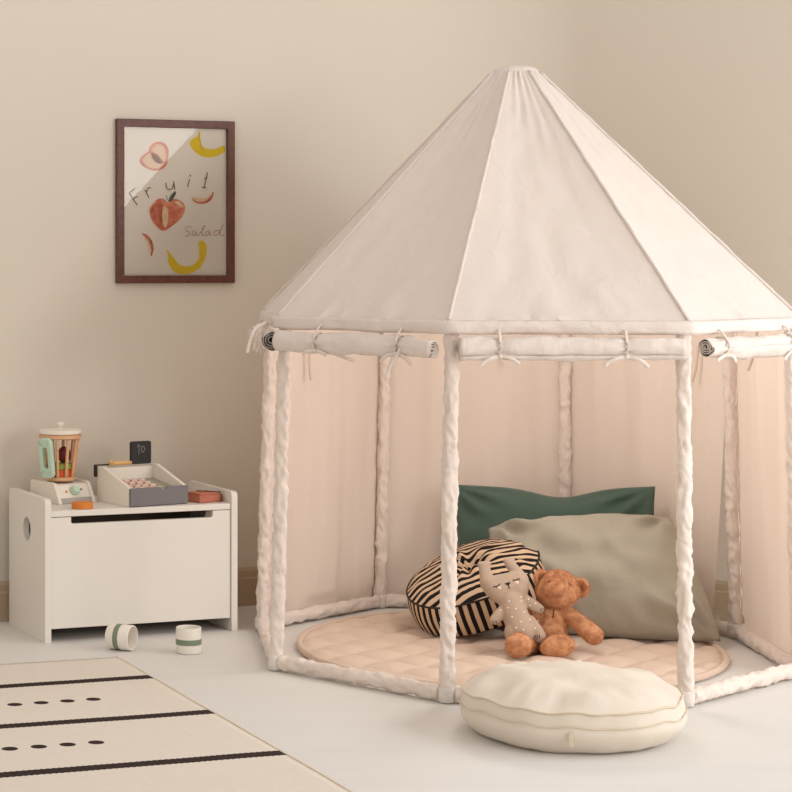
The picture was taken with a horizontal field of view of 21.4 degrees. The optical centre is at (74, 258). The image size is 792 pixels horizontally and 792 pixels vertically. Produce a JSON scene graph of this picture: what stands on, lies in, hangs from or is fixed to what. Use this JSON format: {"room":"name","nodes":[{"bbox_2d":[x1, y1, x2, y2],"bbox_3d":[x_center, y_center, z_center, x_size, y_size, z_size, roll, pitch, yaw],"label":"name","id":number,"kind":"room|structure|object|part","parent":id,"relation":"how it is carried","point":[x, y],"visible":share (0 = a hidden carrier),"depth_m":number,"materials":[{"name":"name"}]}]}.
{"room":"children's room","nodes":[
{"label":"children's room","id":0,"kind":"room"},
{"bbox_2d":[0,0,487,580],"bbox_3d":[-0.399,-0.376,5.477,3.404,2.700,0.151,0,0,-19],"label":"wall","id":1,"kind":"structure","parent":0,"point":[325,100],"depth_m":5.70,"materials":[{"name":"paint"}]},
{"bbox_2d":[115,118,234,282],"bbox_3d":[0.279,-0.159,5.681,0.354,0.452,0.016,0,0,-20],"label":"framed poster","id":2,"kind":"object","parent":1,"relation":"hanging from","point":[175,179],"visible":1,"depth_m":5.68,"materials":[{"name":"white paper"}]},
{"bbox_2d":[0,560,374,621],"bbox_3d":[-0.401,0.921,5.426,3.364,0.106,0.085,0,0,-19],"label":"baseboard","id":3,"kind":"structure","parent":1,"relation":"attached to","point":[247,577],"depth_m":5.75,"materials":[{"name":"paint"}]},
{"bbox_2d":[0,605,791,791],"bbox_3d":[1.200,0.999,3.000,6.800,0.050,7.200,0,0,0],"label":"floor","id":4,"kind":"structure","parent":0,"point":[362,738],"depth_m":4.28,"materials":[{"name":"paint"}]},
{"bbox_2d":[105,623,137,650],"bbox_3d":[0.115,0.942,5.103,0.064,0.064,0.064,0,0,28],"label":"cup","id":5,"kind":"object","parent":4,"relation":"on","point":[117,636],"visible":1,"depth_m":5.09,"materials":[{"name":"white ceramic"}]},
{"bbox_2d":[9,481,236,642],"bbox_3d":[0.125,0.792,5.417,0.532,0.364,0.298,0,0,-20],"label":"storage bench","id":6,"kind":"object","parent":4,"relation":"on","point":[104,564],"visible":0.99,"depth_m":5.29,"materials":[{"name":"white paint"}]},
{"bbox_3d":[-0.118,0.792,5.330,0.016,0.364,0.298,0,0,-20],"label":"panel","id":7,"kind":"part","parent":6,"relation":"part of","materials":[{"name":"white paint"}]},
{"bbox_2d":[30,421,95,504],"bbox_3d":[-0.040,0.536,5.417,0.132,0.210,0.150,0,0,-32],"label":"blender","id":8,"kind":"object","parent":6,"relation":"on","point":[60,490],"visible":0.94,"depth_m":5.38,"materials":[{"name":"white paint"}]},
{"bbox_3d":[-0.076,0.614,5.395,0.010,0.054,0.150,0,0,-32],"label":"panel","id":9,"kind":"part","parent":8,"relation":"part of","materials":[{"name":"white paint"}]},
{"bbox_3d":[-0.074,0.523,5.382,0.042,0.108,0.028,0,0,38],"label":"handle","id":10,"kind":"part","parent":8,"relation":"part of","materials":[{"name":"green paint"}]},
{"bbox_3d":[-0.039,0.447,5.426,0.113,0.032,0.113,0,0,-32],"label":"lid","id":11,"kind":"part","parent":8,"relation":"part of","materials":[{"name":"white paint"}]},
{"bbox_2d":[54,469,70,476],"bbox_3d":[-0.039,0.566,5.426,0.063,0.019,0.063,0,0,0],"label":"slice","id":12,"kind":"object","parent":8,"relation":"on","point":[61,472],"visible":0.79,"depth_m":5.40,"materials":[{"name":"orange paint"}]},
{"bbox_2d":[55,462,71,469],"bbox_3d":[-0.039,0.548,5.426,0.067,0.015,0.067,0,0,0],"label":"slice","id":13,"kind":"object","parent":12,"relation":"on","point":[61,465],"visible":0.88,"depth_m":5.40,"materials":[{"name":"green wood"}]},
{"bbox_2d":[59,446,70,462],"bbox_3d":[-0.029,0.519,5.432,0.038,0.043,0.036,0,0,0],"label":"berry","id":14,"kind":"object","parent":13,"relation":"on","point":[62,451],"visible":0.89,"depth_m":5.42,"materials":[{"name":"red paint"}]},
{"bbox_3d":[0.012,0.614,5.449,0.010,0.054,0.150,0,0,-32],"label":"panel","id":15,"kind":"part","parent":8,"relation":"part of","materials":[{"name":"white paint"}]},
{"bbox_2d":[72,501,92,509],"bbox_3d":[0.019,0.632,5.259,0.055,0.016,0.055,0,0,0],"label":"slice","id":16,"kind":"object","parent":6,"relation":"on","point":[81,505],"visible":1,"depth_m":5.24,"materials":[{"name":"orange paint"}]},
{"bbox_3d":[0.078,0.798,5.549,0.497,0.284,0.012,0,0,-20],"label":"panel","id":17,"kind":"part","parent":6,"relation":"part of","materials":[{"name":"white wood"}]},
{"bbox_3d":[0.171,0.799,5.289,0.497,0.282,0.015,0,0,-20],"label":"panel","id":18,"kind":"part","parent":6,"relation":"part of","materials":[{"name":"white paint"}]},
{"bbox_2d":[94,441,187,506],"bbox_3d":[0.173,0.564,5.391,0.184,0.153,0.178,0,0,-30],"label":"cash register","id":19,"kind":"object","parent":6,"relation":"on","point":[147,485],"visible":1,"depth_m":5.38,"materials":[{"name":"white paint"}]},
{"bbox_3d":[0.103,0.595,5.354,0.010,0.092,0.162,0,0,-30],"label":"panel","id":20,"kind":"part","parent":19,"relation":"part of","materials":[{"name":"white paint"}]},
{"bbox_3d":[0.120,0.540,5.444,0.071,0.015,0.013,0,0,-33],"label":"card rod","id":21,"kind":"part","parent":19,"relation":"part of","materials":[{"name":"brown wood"}]},
{"bbox_3d":[0.139,0.596,5.458,0.154,0.084,0.012,0,0,-30],"label":"panel","id":22,"kind":"part","parent":19,"relation":"part of","materials":[{"name":"white paint"}]},
{"bbox_3d":[0.218,0.616,5.320,0.176,0.047,0.010,0,0,-30],"label":"drawer","id":23,"kind":"part","parent":19,"relation":"part of","materials":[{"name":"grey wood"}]},
{"bbox_3d":[0.247,0.595,5.436,0.010,0.092,0.162,0,0,-30],"label":"panel","id":24,"kind":"part","parent":19,"relation":"part of","materials":[{"name":"white paint"}]},
{"bbox_2d":[188,490,221,502],"bbox_3d":[0.342,0.626,5.407,0.074,0.027,0.064,0,0,-33],"label":"case","id":25,"kind":"object","parent":6,"relation":"on","point":[198,496],"visible":0.84,"depth_m":5.39,"materials":[{"name":"wood"}]},
{"bbox_3d":[0.339,0.618,5.407,0.064,0.005,0.058,0,0,-33],"label":"case lid","id":26,"kind":"part","parent":25,"relation":"part of","materials":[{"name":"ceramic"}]},
{"bbox_3d":[0.368,0.792,5.503,0.016,0.364,0.298,0,0,-20],"label":"panel","id":27,"kind":"part","parent":6,"relation":"part of","materials":[{"name":"white paint"}]},
{"bbox_2d":[0,656,352,791],"bbox_3d":[-0.167,0.970,3.793,1.257,0.006,2.134,0,0,-18],"label":"rug","id":28,"kind":"object","parent":4,"relation":"on","point":[106,724],"visible":1,"depth_m":4.13,"materials":[{"name":"beige fabric"}]},
{"bbox_2d":[176,625,201,654],"bbox_3d":[0.281,0.942,5.066,0.064,0.064,0.064,0,0,0],"label":"cup","id":29,"kind":"object","parent":4,"relation":"on","point":[188,637],"visible":1,"depth_m":5.04,"materials":[{"name":"white ceramic"}]},
{"bbox_2d":[296,610,729,685],"bbox_3d":[1.075,0.963,5.085,1.047,0.022,1.046,0,0,0],"label":"play mat","id":30,"kind":"object","parent":4,"relation":"on","point":[392,643],"visible":0.59,"depth_m":5.00,"materials":[{"name":"fabric"}]},
{"bbox_2d":[406,538,543,636],"bbox_3d":[1.037,0.845,5.285,0.360,0.227,0.366,0,0,-14],"label":"striped cushion","id":31,"kind":"object","parent":30,"relation":"on","point":[474,608],"visible":0.71,"depth_m":5.20,"materials":[{"name":"fabric"}]},
{"bbox_3d":[1.016,0.791,5.273,0.352,0.044,0.352,-21,12,4],"label":"panel","id":32,"kind":"part","parent":31,"relation":"part of","materials":[{"name":"fabric"}]},
{"bbox_2d":[477,557,545,642],"bbox_3d":[1.068,0.839,4.984,0.158,0.211,0.106,0,0,-3],"label":"rabbit","id":33,"kind":"object","parent":30,"relation":"on","point":[509,590],"visible":0.97,"depth_m":4.98},
{"bbox_2d":[504,568,603,658],"bbox_3d":[1.158,0.864,4.991,0.258,0.217,0.184,0,0,0],"label":"teddy bear","id":34,"kind":"object","parent":30,"relation":"on","point":[557,590],"visible":0.93,"depth_m":4.97},
{"bbox_2d":[457,485,654,547],"bbox_3d":[1.270,0.773,5.451,0.580,0.350,0.145,0,0,24],"label":"throw pillow","id":35,"kind":"object","parent":30,"relation":"on","point":[480,508],"visible":0.27,"depth_m":5.47,"materials":[{"name":"green fabric"}]},
{"bbox_2d":[488,513,719,640],"bbox_3d":[1.343,0.805,5.242,0.589,0.298,0.244,0,0,18],"label":"throw pillow","id":36,"kind":"object","parent":30,"relation":"on","point":[628,562],"visible":0.72,"depth_m":5.15,"materials":[{"name":"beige fabric"}]},
{"bbox_2d":[246,65,791,707],"bbox_3d":[1.070,0.248,5.076,1.314,1.449,1.346,0,0,0],"label":"tent","id":37,"kind":"object","parent":4,"relation":"on","point":[518,227],"visible":0.95,"depth_m":4.92,"materials":[{"name":"fabric"}]},
{"bbox_2d":[247,325,275,350],"bbox_3d":[0.469,0.194,5.098,0.053,0.052,0.539,0,0,2],"label":"curtain","id":38,"kind":"object","parent":37,"relation":"hanging from","point":[262,336],"depth_m":4.87,"materials":[{"name":"fabric"}]},
{"bbox_2d":[268,328,378,615],"bbox_3d":[0.663,0.558,5.561,0.503,0.812,0.030,0,0,-45],"label":"curtain","id":39,"kind":"object","parent":37,"relation":"hanging from","point":[333,452],"depth_m":5.58,"materials":[{"name":"fabric"}]},
{"bbox_2d":[272,330,438,357],"bbox_3d":[0.637,0.193,4.648,0.063,0.054,0.469,0,0,-41],"label":"curtain","id":40,"kind":"object","parent":37,"relation":"hanging from","point":[341,344],"depth_m":4.62,"materials":[{"name":"fabric"}]},
{"bbox_2d":[386,333,559,594],"bbox_3d":[1.107,0.558,5.719,0.491,0.812,0.024,0,0,7],"label":"curtain","id":41,"kind":"object","parent":37,"relation":"hanging from","point":[508,420],"depth_m":5.72,"materials":[{"name":"fabric"}]},
{"bbox_2d":[458,336,686,361],"bbox_3d":[1.076,0.196,4.441,0.481,0.056,0.053,0,0,5],"label":"curtain","id":42,"kind":"object","parent":37,"relation":"hanging from","point":[475,348],"depth_m":4.42,"materials":[{"name":"fabric"}]},
{"bbox_2d":[572,334,724,619],"bbox_3d":[1.537,0.558,5.482,0.030,0.812,0.499,0,0,-37],"label":"curtain","id":43,"kind":"object","parent":37,"relation":"hanging from","point":[624,435],"depth_m":5.47,"materials":[{"name":"fabric"}]},
{"bbox_2d":[698,332,791,359],"bbox_3d":[1.519,0.196,4.587,0.426,0.058,0.057,0,0,-43],"label":"curtain","id":44,"kind":"object","parent":37,"relation":"hanging from","point":[780,344],"depth_m":4.53,"materials":[{"name":"fabric"}]},
{"bbox_2d":[736,331,791,653],"bbox_3d":[1.705,0.558,5.018,0.046,0.812,0.477,0,0,0],"label":"curtain","id":45,"kind":"object","parent":37,"relation":"hanging from","point":[765,486],"depth_m":5.06,"materials":[{"name":"fabric"}]},
{"bbox_2d":[458,660,687,753],"bbox_3d":[1.019,0.908,4.209,0.458,0.145,0.462,0,0,0],"label":"floor cushion","id":46,"kind":"object","parent":4,"relation":"on","point":[559,706],"visible":1,"depth_m":4.05,"materials":[{"name":"beige fabric"}]},
{"bbox_3d":[1.020,0.863,4.207,0.443,0.055,0.448,0,0,0],"label":"panel","id":47,"kind":"part","parent":46,"relation":"part of","materials":[{"name":"beige fabric"}]},
{"bbox_3d":[1.019,0.974,4.205,0.350,0.001,0.350,0,0,0],"label":"panel","id":48,"kind":"part","parent":46,"relation":"part of","materials":[{"name":"beige fabric"}]},
{"bbox_2d":[488,0,791,582],"bbox_3d":[1.927,-0.376,5.399,1.894,2.700,0.146,0,0,42],"label":"wall","id":49,"kind":"structure","parent":0,"point":[698,93],"depth_m":5.58,"materials":[{"name":"paint"}]},
{"bbox_2d":[714,580,744,623],"bbox_3d":[1.908,0.921,5.352,1.853,0.106,0.080,0,0,42],"label":"baseboard","id":50,"kind":"structure","parent":49,"relation":"attached to","point":[721,587],"depth_m":5.51,"materials":[{"name":"paint"}]}
]}

